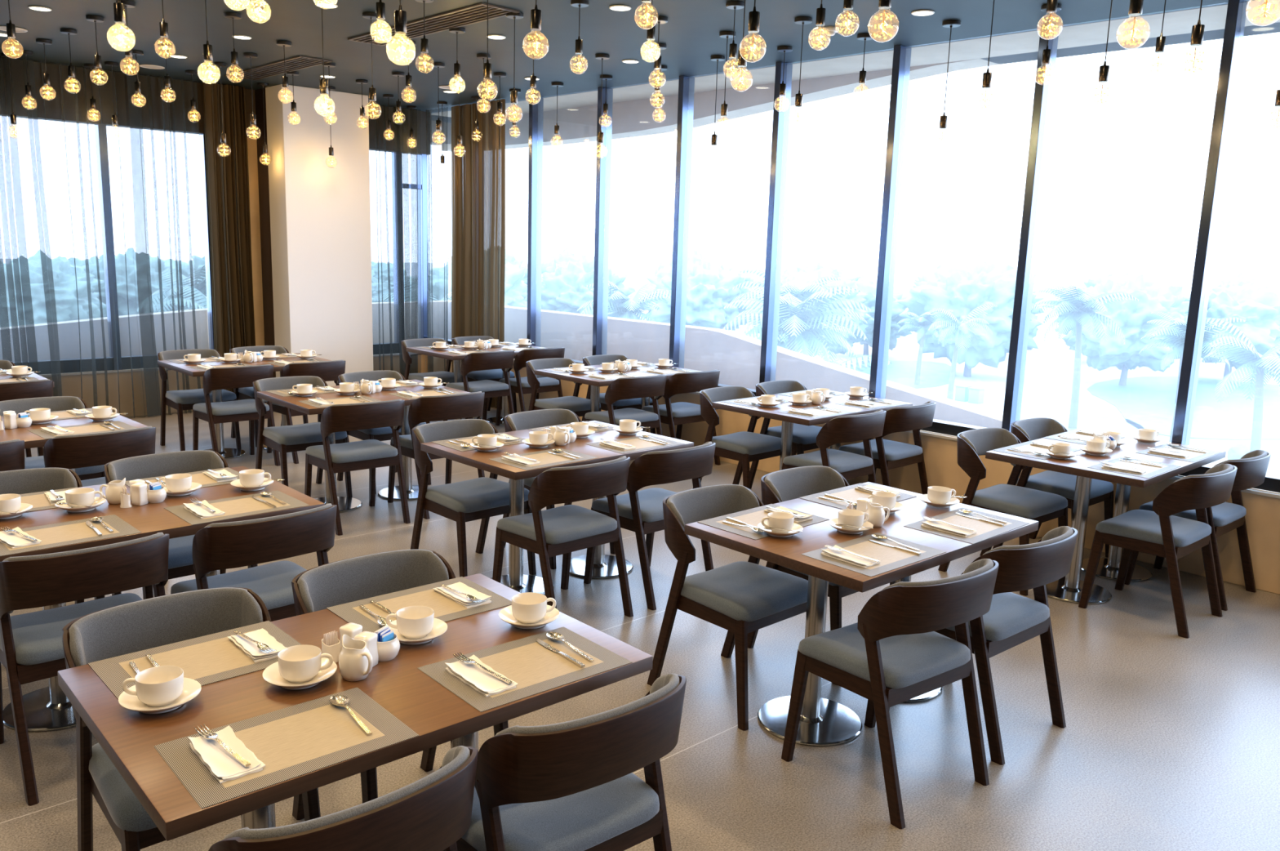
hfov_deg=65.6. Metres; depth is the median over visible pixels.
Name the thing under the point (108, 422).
spoon
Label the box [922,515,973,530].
fork
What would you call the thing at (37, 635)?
seat cushion
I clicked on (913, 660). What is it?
seat cushion
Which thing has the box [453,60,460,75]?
socket
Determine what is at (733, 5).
pendant lamp
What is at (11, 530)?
fork
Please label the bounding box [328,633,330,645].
wrapped toothpick
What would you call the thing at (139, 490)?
salt shaker
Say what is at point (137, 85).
socket
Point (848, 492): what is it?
placemat
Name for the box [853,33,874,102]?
pendant lamp
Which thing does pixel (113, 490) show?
jug
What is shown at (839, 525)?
teaspoon
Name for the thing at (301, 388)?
coffee cup
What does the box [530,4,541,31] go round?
socket
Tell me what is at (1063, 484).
seat cushion
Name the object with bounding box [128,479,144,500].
salt shaker
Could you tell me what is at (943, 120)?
socket
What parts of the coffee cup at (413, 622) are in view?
cup handle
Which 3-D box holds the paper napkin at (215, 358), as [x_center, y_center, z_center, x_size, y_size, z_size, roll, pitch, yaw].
[-3.513,-0.559,8.265,0.094,0.019,0.195,-7,14,-41]
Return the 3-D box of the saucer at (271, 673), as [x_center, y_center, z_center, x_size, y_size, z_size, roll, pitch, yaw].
[-0.814,0.599,2.378,0.169,0.026,0.169,2,10,2]
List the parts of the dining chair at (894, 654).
leg, leg, leg, seat frame, leg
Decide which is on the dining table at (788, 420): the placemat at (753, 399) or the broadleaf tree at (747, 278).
the placemat at (753, 399)
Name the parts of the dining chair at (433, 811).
leg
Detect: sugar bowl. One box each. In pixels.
[16,415,31,427]
[146,486,166,502]
[257,354,262,361]
[375,383,382,392]
[377,632,399,661]
[487,342,491,348]
[569,431,576,442]
[627,363,631,370]
[1106,439,1116,449]
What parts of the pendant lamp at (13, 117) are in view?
cord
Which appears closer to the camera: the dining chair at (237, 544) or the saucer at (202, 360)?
the dining chair at (237, 544)
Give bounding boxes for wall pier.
[247,137,264,346]
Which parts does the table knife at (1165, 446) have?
knife handle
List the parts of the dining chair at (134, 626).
leg, seat frame, leg, leg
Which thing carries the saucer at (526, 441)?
on the dining table at (605, 566)
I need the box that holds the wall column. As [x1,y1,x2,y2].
[265,84,373,386]
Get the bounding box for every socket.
[5,20,16,38]
[9,111,17,124]
[25,82,31,95]
[43,71,50,84]
[67,62,75,77]
[89,96,96,108]
[93,52,102,67]
[111,112,118,124]
[113,0,125,23]
[124,40,133,57]
[134,79,141,92]
[159,18,168,37]
[164,73,170,87]
[190,97,195,109]
[203,40,213,61]
[220,130,226,142]
[231,48,238,64]
[249,111,256,124]
[262,142,267,152]
[281,73,288,88]
[290,99,296,111]
[319,75,328,94]
[327,97,333,110]
[328,145,333,155]
[360,105,364,115]
[368,84,376,101]
[376,0,385,19]
[386,118,391,128]
[394,4,406,34]
[395,98,401,111]
[405,72,412,86]
[409,128,413,137]
[420,35,428,53]
[435,117,441,130]
[440,153,444,163]
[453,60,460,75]
[457,133,462,144]
[474,119,479,129]
[480,84,486,97]
[483,59,491,79]
[497,99,502,111]
[510,87,517,103]
[512,114,517,125]
[529,72,536,87]
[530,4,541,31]
[554,123,559,134]
[574,35,582,53]
[597,129,603,142]
[603,101,608,113]
[641,0,651,3]
[646,20,655,39]
[653,52,661,69]
[654,76,661,91]
[656,94,662,107]
[711,131,717,145]
[720,101,728,116]
[728,40,737,58]
[737,44,747,66]
[747,6,759,33]
[779,80,786,95]
[795,90,802,106]
[815,4,826,26]
[843,0,853,10]
[858,67,866,84]
[878,0,891,8]
[939,111,947,128]
[982,68,991,88]
[1041,45,1051,64]
[1046,0,1057,13]
[1097,61,1109,82]
[1128,0,1143,16]
[1155,32,1165,53]
[1190,19,1204,46]
[1274,89,1279,106]
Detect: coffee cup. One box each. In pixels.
[0,493,21,514]
[11,365,31,373]
[24,408,50,420]
[64,487,102,507]
[92,405,116,417]
[122,665,183,706]
[158,473,191,491]
[183,353,200,360]
[223,352,240,359]
[239,468,271,486]
[260,350,275,356]
[277,644,333,683]
[292,383,312,393]
[300,349,315,356]
[339,382,359,391]
[377,377,395,386]
[386,605,434,639]
[423,376,441,385]
[432,341,445,347]
[464,341,477,346]
[471,433,497,447]
[486,338,498,344]
[511,591,556,623]
[518,338,531,344]
[528,431,553,444]
[565,422,588,434]
[568,363,584,370]
[601,362,617,369]
[619,418,640,431]
[624,359,637,366]
[658,358,672,365]
[758,394,775,404]
[761,511,794,533]
[792,392,809,402]
[813,387,829,396]
[838,508,869,529]
[849,386,866,395]
[867,490,896,510]
[927,485,955,503]
[1048,442,1071,455]
[1085,439,1109,452]
[1100,431,1121,443]
[1137,428,1159,439]
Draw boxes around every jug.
[99,477,127,503]
[243,350,253,362]
[338,634,373,680]
[360,378,372,394]
[478,338,486,349]
[553,425,569,445]
[617,359,627,372]
[811,389,825,404]
[865,501,889,527]
[1093,431,1111,446]
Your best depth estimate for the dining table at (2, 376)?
7.00 m
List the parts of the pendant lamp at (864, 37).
cord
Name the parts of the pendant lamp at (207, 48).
cord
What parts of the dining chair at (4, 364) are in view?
leg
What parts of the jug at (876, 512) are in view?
jug handle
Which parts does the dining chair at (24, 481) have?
leg, leg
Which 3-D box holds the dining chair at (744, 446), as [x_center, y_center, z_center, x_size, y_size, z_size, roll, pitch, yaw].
[0.721,0.158,7.045,0.555,0.802,0.513,12,14,44]
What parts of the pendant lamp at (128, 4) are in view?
cord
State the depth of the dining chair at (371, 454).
6.16 m
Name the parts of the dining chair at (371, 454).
leg, leg, seat frame, leg, leg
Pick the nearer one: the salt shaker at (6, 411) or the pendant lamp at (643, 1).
the pendant lamp at (643, 1)
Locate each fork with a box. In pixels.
[0,526,37,541]
[44,424,68,431]
[49,489,64,500]
[73,408,87,413]
[190,497,215,512]
[194,723,250,766]
[207,469,231,477]
[233,629,276,653]
[440,584,484,602]
[453,652,512,683]
[492,432,513,439]
[504,451,537,461]
[582,421,604,426]
[600,438,631,446]
[765,506,804,516]
[788,407,817,413]
[824,544,879,561]
[845,399,874,404]
[857,485,899,493]
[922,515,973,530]
[1099,460,1143,469]
[1146,446,1188,454]
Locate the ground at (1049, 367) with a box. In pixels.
[520,263,1279,475]
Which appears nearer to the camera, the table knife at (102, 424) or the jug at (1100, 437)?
the table knife at (102, 424)
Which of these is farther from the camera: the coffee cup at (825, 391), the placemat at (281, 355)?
the placemat at (281, 355)
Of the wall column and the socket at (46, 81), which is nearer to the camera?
the socket at (46, 81)
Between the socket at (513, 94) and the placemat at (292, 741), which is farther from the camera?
the socket at (513, 94)
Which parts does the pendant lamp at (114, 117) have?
cord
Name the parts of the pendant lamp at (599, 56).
cord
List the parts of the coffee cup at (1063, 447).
cup handle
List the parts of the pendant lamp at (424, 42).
cord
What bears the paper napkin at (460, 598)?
on the placemat at (446, 609)
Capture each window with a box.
[199,133,214,349]
[421,153,426,338]
[513,96,543,358]
[539,86,613,363]
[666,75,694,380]
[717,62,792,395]
[868,44,911,399]
[920,24,1059,435]
[1171,0,1247,444]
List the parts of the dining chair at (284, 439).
leg, leg, seat frame, leg, leg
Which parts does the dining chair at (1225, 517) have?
leg, leg, leg, seat frame, leg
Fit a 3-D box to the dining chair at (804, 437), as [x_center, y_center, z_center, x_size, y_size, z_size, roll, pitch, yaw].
[1.165,0.095,7.461,0.513,0.802,0.555,-8,14,-43]
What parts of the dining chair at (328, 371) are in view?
leg, seat frame, leg, leg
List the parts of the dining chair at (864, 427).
leg, leg, seat frame, leg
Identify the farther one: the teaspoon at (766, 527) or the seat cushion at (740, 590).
the seat cushion at (740, 590)
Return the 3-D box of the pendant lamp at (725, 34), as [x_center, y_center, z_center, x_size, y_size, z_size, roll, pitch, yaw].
[0.577,-2.308,6.708,0.109,0.655,0.109,-6,13,-37]
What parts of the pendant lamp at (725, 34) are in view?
cord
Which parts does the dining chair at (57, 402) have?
seat frame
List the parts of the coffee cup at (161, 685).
cup handle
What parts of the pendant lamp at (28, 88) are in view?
cord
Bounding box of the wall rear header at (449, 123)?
[448,122,450,144]
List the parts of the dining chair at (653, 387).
leg, seat frame, leg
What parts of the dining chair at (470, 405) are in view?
leg, seat frame, leg, leg, leg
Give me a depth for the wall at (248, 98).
10.00 m
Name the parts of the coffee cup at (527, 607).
cup handle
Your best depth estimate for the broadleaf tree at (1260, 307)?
73.58 m
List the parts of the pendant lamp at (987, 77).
cord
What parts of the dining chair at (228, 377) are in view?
leg, leg, seat frame, leg, leg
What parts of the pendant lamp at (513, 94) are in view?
cord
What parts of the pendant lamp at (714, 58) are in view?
cord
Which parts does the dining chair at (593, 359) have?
leg, seat frame, leg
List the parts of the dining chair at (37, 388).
leg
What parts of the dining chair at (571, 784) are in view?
leg, seat frame, leg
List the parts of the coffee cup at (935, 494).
cup handle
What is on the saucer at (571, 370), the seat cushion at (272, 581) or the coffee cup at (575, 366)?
the coffee cup at (575, 366)
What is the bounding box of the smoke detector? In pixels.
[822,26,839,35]
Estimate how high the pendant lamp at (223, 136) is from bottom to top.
0.775 m
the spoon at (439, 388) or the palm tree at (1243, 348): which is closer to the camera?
the spoon at (439, 388)
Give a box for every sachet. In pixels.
[20,413,27,417]
[151,482,159,489]
[152,484,161,489]
[377,625,388,641]
[380,626,390,641]
[382,629,393,641]
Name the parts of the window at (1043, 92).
rail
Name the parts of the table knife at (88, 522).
knife blade, knife handle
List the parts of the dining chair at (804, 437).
leg, leg, leg, seat frame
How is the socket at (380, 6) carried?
attached to the pendant lamp at (380, 6)
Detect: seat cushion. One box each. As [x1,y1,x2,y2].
[0,592,142,664]
[24,455,104,475]
[80,476,106,486]
[88,742,157,831]
[165,388,236,404]
[168,534,194,568]
[170,560,306,609]
[192,399,269,415]
[237,386,254,397]
[262,422,346,444]
[305,439,397,462]
[357,422,426,435]
[390,434,413,448]
[408,370,462,382]
[425,476,528,512]
[445,379,508,392]
[461,772,659,850]
[466,368,514,379]
[497,504,617,543]
[498,376,559,387]
[524,476,536,486]
[533,395,600,411]
[584,408,658,424]
[591,487,676,521]
[599,392,652,406]
[641,401,701,417]
[680,560,808,621]
[711,431,781,454]
[765,422,822,444]
[779,564,844,586]
[782,448,872,472]
[798,622,970,688]
[838,439,922,460]
[946,591,1049,640]
[964,483,1067,518]
[1016,470,1113,499]
[1095,509,1211,546]
[1138,500,1246,526]
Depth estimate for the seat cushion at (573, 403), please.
8.33 m
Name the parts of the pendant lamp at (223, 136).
cord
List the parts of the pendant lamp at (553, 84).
cord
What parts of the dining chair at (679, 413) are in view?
leg, leg, seat frame, leg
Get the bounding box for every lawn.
[828,360,955,388]
[1054,416,1144,435]
[1087,376,1279,439]
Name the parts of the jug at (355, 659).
jug handle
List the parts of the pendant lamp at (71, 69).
cord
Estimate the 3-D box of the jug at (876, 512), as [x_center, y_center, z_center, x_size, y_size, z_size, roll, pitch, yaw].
[0.921,0.341,3.870,0.075,0.100,0.088,11,14,42]
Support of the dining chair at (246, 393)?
on the floor
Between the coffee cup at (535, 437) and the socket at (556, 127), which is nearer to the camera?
the coffee cup at (535, 437)
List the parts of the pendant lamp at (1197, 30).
cord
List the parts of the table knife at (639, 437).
knife handle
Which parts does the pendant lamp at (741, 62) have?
cord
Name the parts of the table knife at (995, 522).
knife blade, knife handle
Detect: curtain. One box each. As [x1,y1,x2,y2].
[0,56,208,418]
[202,81,255,399]
[368,103,421,376]
[426,106,448,372]
[451,98,505,409]
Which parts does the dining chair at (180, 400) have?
leg, leg, seat frame, leg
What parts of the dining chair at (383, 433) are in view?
leg, leg, seat frame, leg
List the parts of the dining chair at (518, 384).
leg, leg, seat frame, leg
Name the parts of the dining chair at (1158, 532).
leg, leg, seat frame, leg, leg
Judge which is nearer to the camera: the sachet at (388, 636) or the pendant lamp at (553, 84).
the sachet at (388, 636)
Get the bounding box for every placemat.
[0,377,38,382]
[0,514,141,555]
[2,408,92,420]
[18,486,78,511]
[27,420,136,439]
[88,620,301,698]
[124,466,239,487]
[153,686,419,808]
[164,489,310,524]
[167,356,223,364]
[187,363,252,371]
[262,353,297,359]
[265,359,324,366]
[266,386,337,396]
[297,395,381,407]
[326,576,511,632]
[358,379,420,386]
[388,388,465,399]
[413,346,462,350]
[417,626,631,711]
[431,432,525,451]
[441,350,491,355]
[488,447,598,470]
[495,346,542,351]
[527,420,613,432]
[540,366,599,373]
[580,373,640,381]
[586,434,684,453]
[599,364,655,367]
[640,368,696,375]
[697,503,828,539]
[719,395,789,407]
[775,389,844,396]
[777,405,856,418]
[798,483,916,509]
[800,532,946,576]
[835,398,907,409]
[903,507,1029,543]
[991,440,1080,459]
[1043,429,1124,444]
[1087,456,1180,478]
[1136,443,1222,462]
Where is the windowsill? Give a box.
[1178,463,1279,492]
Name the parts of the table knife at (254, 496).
knife blade, knife handle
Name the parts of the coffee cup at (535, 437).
cup handle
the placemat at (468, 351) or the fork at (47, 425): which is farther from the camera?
the placemat at (468, 351)
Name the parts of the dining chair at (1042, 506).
leg, leg, seat frame, leg, leg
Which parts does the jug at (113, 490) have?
jug handle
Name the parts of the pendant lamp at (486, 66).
cord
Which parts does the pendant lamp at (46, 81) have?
cord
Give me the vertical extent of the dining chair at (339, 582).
0.802 m
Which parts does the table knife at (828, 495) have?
knife handle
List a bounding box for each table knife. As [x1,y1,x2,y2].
[85,520,102,535]
[99,423,114,430]
[145,653,159,666]
[155,477,165,484]
[252,495,275,507]
[369,600,395,613]
[454,439,470,444]
[536,638,585,667]
[547,451,575,459]
[639,437,666,444]
[726,516,759,528]
[814,407,839,412]
[824,493,857,502]
[869,538,920,554]
[955,512,1004,525]
[1011,448,1048,455]
[1057,435,1082,439]
[1119,458,1162,466]
[1164,445,1206,453]
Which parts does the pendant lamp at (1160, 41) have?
cord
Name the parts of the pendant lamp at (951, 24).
cord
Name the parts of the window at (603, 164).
rail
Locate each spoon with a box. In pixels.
[90,516,113,532]
[103,421,120,428]
[128,660,140,673]
[260,491,286,504]
[329,693,372,734]
[354,395,369,400]
[359,604,392,626]
[437,387,454,393]
[448,440,470,447]
[546,631,594,661]
[551,448,580,457]
[640,435,667,443]
[722,520,764,532]
[733,400,757,404]
[817,405,842,411]
[818,496,857,506]
[870,397,893,403]
[871,533,919,551]
[959,509,1007,522]
[1007,448,1044,455]
[1059,436,1086,440]
[1121,456,1161,465]
[1166,443,1205,451]
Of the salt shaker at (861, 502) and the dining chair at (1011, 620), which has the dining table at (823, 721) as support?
the salt shaker at (861, 502)
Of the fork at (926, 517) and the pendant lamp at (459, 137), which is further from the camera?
the pendant lamp at (459, 137)
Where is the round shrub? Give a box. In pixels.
[1226,440,1266,459]
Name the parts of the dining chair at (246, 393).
leg, seat frame, leg, leg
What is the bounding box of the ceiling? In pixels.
[0,0,1256,111]
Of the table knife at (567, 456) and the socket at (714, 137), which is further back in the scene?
the socket at (714, 137)
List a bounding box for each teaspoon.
[0,511,16,513]
[55,502,91,506]
[471,444,499,447]
[763,526,802,532]
[835,524,873,528]
[951,495,966,497]
[1051,452,1079,454]
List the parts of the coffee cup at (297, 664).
cup handle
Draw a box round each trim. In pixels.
[254,88,275,377]
[513,358,1279,498]
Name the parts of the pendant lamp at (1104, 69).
cord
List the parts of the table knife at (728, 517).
knife handle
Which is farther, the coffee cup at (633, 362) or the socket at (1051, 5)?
the coffee cup at (633, 362)
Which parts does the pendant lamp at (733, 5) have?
cord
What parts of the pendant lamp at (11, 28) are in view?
cord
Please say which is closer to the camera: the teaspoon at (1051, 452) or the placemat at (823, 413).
the teaspoon at (1051, 452)
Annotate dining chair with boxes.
[0,360,31,457]
[0,378,53,456]
[0,395,105,479]
[0,439,25,471]
[0,467,105,603]
[0,532,169,805]
[43,426,155,486]
[62,586,320,850]
[103,449,257,599]
[156,348,241,450]
[170,502,337,621]
[192,364,280,466]
[208,745,478,850]
[229,345,308,447]
[252,375,352,497]
[266,360,349,463]
[291,548,508,819]
[304,399,410,535]
[337,370,431,493]
[387,391,484,519]
[400,337,469,423]
[410,418,536,577]
[443,350,514,421]
[452,335,516,418]
[456,673,686,850]
[492,455,633,617]
[495,346,564,425]
[502,408,615,568]
[525,357,601,416]
[582,354,655,433]
[583,441,715,609]
[584,373,666,435]
[641,369,720,464]
[647,484,808,730]
[692,386,781,488]
[747,465,891,684]
[749,379,822,488]
[781,409,886,483]
[781,558,999,828]
[838,400,936,493]
[888,525,1078,764]
[937,427,1067,595]
[992,417,1113,557]
[1078,463,1237,638]
[1124,449,1271,610]
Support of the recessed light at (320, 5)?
in the ceiling
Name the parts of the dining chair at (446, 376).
leg, leg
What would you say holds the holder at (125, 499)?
on the dining table at (47, 708)
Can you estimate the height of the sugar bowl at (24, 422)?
0.054 m
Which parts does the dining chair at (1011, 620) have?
leg, seat frame, leg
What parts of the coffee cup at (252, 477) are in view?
cup handle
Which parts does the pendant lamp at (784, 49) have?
cord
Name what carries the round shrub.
on the ground at (1049, 367)
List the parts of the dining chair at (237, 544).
leg, seat frame, leg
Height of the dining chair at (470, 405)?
0.802 m
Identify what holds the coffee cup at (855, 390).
on the saucer at (848, 393)
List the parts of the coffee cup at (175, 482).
cup handle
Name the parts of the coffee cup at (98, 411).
cup handle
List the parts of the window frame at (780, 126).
rail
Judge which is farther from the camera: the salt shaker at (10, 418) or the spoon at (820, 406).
the spoon at (820, 406)
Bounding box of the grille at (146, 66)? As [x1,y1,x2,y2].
[142,65,162,68]
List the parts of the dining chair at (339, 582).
leg, leg, leg, leg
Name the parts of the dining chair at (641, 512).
leg, seat frame, leg, leg, leg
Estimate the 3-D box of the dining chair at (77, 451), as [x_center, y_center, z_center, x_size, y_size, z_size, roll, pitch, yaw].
[-2.844,0.390,5.200,0.555,0.802,0.513,11,14,42]
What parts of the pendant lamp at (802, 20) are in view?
cord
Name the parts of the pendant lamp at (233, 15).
cord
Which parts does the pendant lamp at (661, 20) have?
cord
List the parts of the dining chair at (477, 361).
leg, leg, seat frame, leg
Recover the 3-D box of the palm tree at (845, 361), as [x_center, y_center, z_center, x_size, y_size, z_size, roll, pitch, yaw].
[4.319,1.251,26.904,4.110,6.699,4.671,1,10,-4]
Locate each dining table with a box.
[0,369,54,386]
[0,408,146,472]
[0,466,324,730]
[57,573,653,840]
[157,352,332,458]
[257,379,470,511]
[406,342,543,424]
[420,420,693,595]
[534,361,702,432]
[684,481,1038,745]
[711,390,912,470]
[985,428,1226,603]
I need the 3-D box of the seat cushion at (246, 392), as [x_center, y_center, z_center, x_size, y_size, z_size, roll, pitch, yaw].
[-3.249,-0.315,8.715,0.486,0.064,0.430,-8,15,-44]
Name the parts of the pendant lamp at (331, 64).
cord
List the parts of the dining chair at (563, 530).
leg, leg, seat frame, leg, leg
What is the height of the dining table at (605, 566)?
0.750 m
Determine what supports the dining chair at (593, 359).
on the floor
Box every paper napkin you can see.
[0,368,12,373]
[0,526,41,548]
[40,425,74,435]
[44,488,69,504]
[66,408,92,416]
[182,499,225,518]
[187,724,265,782]
[197,364,215,369]
[202,468,237,481]
[208,356,224,360]
[226,627,286,662]
[273,359,292,364]
[281,352,297,356]
[307,397,334,404]
[315,386,335,391]
[396,379,417,385]
[396,391,422,397]
[432,581,492,608]
[444,654,517,696]
[445,344,461,347]
[447,350,467,354]
[497,433,519,442]
[498,341,513,344]
[501,453,540,465]
[502,346,521,351]
[587,421,608,429]
[589,374,613,379]
[599,439,635,449]
[637,361,651,365]
[646,368,670,373]
[756,396,784,401]
[763,506,813,522]
[787,408,819,416]
[820,544,880,567]
[844,400,875,407]
[854,484,901,496]
[920,517,976,537]
[1030,441,1051,448]
[1075,430,1102,435]
[1101,462,1146,474]
[1147,447,1189,457]
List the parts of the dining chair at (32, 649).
leg, leg, seat frame, leg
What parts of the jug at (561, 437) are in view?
jug handle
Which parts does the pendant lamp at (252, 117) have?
cord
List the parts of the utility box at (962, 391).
cabinet lid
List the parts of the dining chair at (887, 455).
leg, seat frame, leg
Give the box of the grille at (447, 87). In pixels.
[440,86,457,88]
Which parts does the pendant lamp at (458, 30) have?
cord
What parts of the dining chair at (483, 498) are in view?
leg, leg, seat frame, leg, leg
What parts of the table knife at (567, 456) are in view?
knife handle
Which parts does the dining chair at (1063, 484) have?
leg, leg, leg, seat frame, leg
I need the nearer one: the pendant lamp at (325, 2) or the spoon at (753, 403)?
the pendant lamp at (325, 2)
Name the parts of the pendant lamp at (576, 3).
cord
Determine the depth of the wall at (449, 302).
12.76 m
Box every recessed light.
[0,32,7,36]
[28,5,52,11]
[170,54,187,58]
[231,35,251,39]
[315,2,337,8]
[320,75,335,78]
[443,90,457,93]
[484,84,495,90]
[486,34,506,39]
[524,76,539,79]
[608,4,631,11]
[622,59,639,63]
[911,9,934,16]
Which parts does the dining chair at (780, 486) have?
leg, seat frame, leg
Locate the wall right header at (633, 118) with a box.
[448,22,1279,151]
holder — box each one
[0,419,4,430]
[120,491,132,507]
[237,354,244,361]
[321,636,340,662]
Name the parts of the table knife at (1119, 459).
knife handle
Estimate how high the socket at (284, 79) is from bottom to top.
0.098 m
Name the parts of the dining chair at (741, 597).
leg, leg, leg, seat frame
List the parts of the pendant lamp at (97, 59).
cord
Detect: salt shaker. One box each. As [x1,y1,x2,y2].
[3,410,15,413]
[3,412,17,428]
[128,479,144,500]
[130,482,148,505]
[251,351,257,361]
[339,622,362,651]
[354,631,378,666]
[368,380,375,393]
[549,425,560,439]
[560,426,569,444]
[614,360,618,370]
[805,390,812,402]
[856,497,870,519]
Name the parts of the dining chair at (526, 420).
leg, seat frame, leg, leg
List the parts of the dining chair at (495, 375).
seat frame, leg, leg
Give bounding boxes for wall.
[196,82,426,154]
[206,301,451,346]
[266,354,426,403]
[426,355,1279,594]
[448,0,1279,122]
[448,300,1003,427]
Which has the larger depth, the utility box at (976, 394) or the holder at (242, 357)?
the utility box at (976, 394)
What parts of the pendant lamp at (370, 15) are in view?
cord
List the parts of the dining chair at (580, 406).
leg, seat frame, leg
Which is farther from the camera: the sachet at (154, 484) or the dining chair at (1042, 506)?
the dining chair at (1042, 506)
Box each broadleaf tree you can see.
[448,248,527,287]
[448,258,527,307]
[541,247,592,273]
[541,255,635,316]
[589,256,620,271]
[644,257,753,330]
[653,244,739,275]
[731,269,753,298]
[751,268,791,312]
[792,262,861,280]
[846,275,911,355]
[897,253,1044,377]
[913,264,941,281]
[1054,283,1100,334]
[1061,273,1189,385]
[1083,267,1158,287]
[1183,279,1279,382]
[1212,272,1271,292]
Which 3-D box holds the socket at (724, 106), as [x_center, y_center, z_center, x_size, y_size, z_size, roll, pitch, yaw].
[0.573,-2.150,6.737,0.045,0.098,0.045,-8,14,-43]
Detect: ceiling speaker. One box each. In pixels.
[0,26,27,32]
[139,64,164,69]
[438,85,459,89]
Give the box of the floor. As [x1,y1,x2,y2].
[0,407,1279,850]
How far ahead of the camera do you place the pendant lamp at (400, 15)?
3.74 m
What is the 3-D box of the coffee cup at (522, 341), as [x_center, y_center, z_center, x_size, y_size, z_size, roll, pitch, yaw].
[-1.167,-0.838,9.999,0.111,0.063,0.099,6,11,21]
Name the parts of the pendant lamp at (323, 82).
cord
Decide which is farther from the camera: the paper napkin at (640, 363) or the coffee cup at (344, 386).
the paper napkin at (640, 363)
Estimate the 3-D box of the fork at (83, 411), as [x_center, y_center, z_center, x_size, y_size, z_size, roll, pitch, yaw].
[-3.201,-0.084,5.678,0.208,0.012,0.024,11,14,41]
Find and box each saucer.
[0,502,32,519]
[6,371,34,377]
[31,414,58,423]
[54,496,106,511]
[84,412,119,421]
[118,676,201,713]
[164,481,201,496]
[182,358,205,364]
[219,358,241,363]
[230,477,273,490]
[262,355,279,359]
[262,657,337,688]
[291,389,318,396]
[296,354,316,359]
[333,388,359,395]
[382,383,400,390]
[384,617,447,644]
[418,382,443,388]
[431,346,449,350]
[461,345,478,349]
[470,441,503,451]
[491,343,502,346]
[498,604,559,628]
[515,342,531,346]
[522,438,555,448]
[568,368,588,373]
[576,429,595,437]
[597,367,617,372]
[613,426,643,434]
[631,364,641,368]
[654,363,673,368]
[755,400,780,407]
[757,520,803,537]
[786,398,812,404]
[824,394,834,399]
[827,517,873,533]
[844,391,868,398]
[869,499,904,513]
[918,493,959,507]
[1043,448,1077,458]
[1078,445,1112,455]
[1115,439,1128,446]
[1130,434,1163,443]
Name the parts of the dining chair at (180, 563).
leg, leg, seat frame, leg, leg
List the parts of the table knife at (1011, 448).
knife handle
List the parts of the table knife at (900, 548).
knife blade, knife handle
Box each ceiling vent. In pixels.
[224,55,333,79]
[347,2,519,45]
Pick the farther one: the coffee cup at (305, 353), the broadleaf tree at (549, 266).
the broadleaf tree at (549, 266)
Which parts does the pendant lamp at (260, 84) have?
cord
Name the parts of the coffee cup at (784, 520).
cup handle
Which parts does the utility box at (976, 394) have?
cabinet lid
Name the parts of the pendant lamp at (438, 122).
cord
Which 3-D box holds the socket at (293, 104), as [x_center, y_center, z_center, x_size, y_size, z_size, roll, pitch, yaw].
[-3.089,-2.853,8.854,0.045,0.098,0.045,-8,14,-43]
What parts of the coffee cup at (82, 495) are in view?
cup handle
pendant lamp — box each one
[0,53,19,138]
[5,0,23,58]
[17,49,37,110]
[35,38,56,100]
[59,28,77,93]
[83,63,101,120]
[85,15,107,85]
[104,61,123,137]
[106,0,135,51]
[115,0,138,75]
[132,49,146,106]
[154,0,174,58]
[157,42,176,102]
[185,70,200,120]
[197,0,220,84]
[213,62,231,155]
[223,0,248,8]
[223,12,241,83]
[243,52,261,139]
[245,0,271,23]
[257,82,269,165]
[275,40,293,102]
[286,71,299,124]
[314,0,337,8]
[315,0,333,114]
[321,62,337,124]
[328,85,336,167]
[355,79,368,127]
[362,11,377,119]
[369,0,391,42]
[382,93,394,138]
[386,0,415,65]
[391,71,404,123]
[401,40,416,102]
[406,105,416,146]
[414,0,434,73]
[431,62,445,142]
[436,101,448,174]
[448,26,465,91]
[453,83,465,156]
[471,95,482,140]
[476,53,490,112]
[477,0,497,97]
[493,72,506,124]
[505,12,523,122]
[508,88,520,137]
[522,0,548,59]
[525,37,541,104]
[551,82,563,146]
[569,0,589,72]
[593,53,609,156]
[600,75,613,125]
[634,0,657,29]
[640,0,660,62]
[651,43,666,106]
[652,16,667,88]
[652,65,667,120]
[707,55,724,159]
[718,31,735,133]
[723,0,744,78]
[734,0,752,91]
[739,0,766,62]
[773,45,792,111]
[792,16,812,124]
[808,0,831,50]
[835,0,859,36]
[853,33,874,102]
[867,0,898,42]
[933,19,960,147]
[974,0,995,111]
[1036,0,1062,39]
[1038,3,1062,83]
[1090,0,1113,106]
[1116,0,1150,48]
[1146,0,1169,73]
[1178,0,1209,75]
[1245,0,1277,26]
[1264,89,1279,130]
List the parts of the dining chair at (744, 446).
leg, leg, leg, seat frame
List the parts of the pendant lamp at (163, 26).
cord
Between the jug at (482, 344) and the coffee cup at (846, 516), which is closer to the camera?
the coffee cup at (846, 516)
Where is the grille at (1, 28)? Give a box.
[0,26,24,31]
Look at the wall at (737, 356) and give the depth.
9.47 m
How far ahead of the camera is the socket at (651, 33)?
5.35 m
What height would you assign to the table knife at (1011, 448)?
0.006 m
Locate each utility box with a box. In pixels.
[954,384,972,401]
[968,386,986,404]
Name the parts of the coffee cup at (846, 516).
cup handle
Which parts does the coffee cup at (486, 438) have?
cup handle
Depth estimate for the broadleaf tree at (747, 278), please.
112.34 m
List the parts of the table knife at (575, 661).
knife blade, knife handle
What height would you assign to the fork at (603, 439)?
0.012 m
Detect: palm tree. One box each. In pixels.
[448,291,451,300]
[577,280,688,321]
[722,285,871,366]
[728,268,853,351]
[753,270,874,356]
[797,310,856,356]
[813,355,892,371]
[897,309,952,384]
[928,303,996,399]
[1031,283,1139,428]
[1138,316,1246,442]
[1145,311,1219,403]
[1201,317,1279,451]

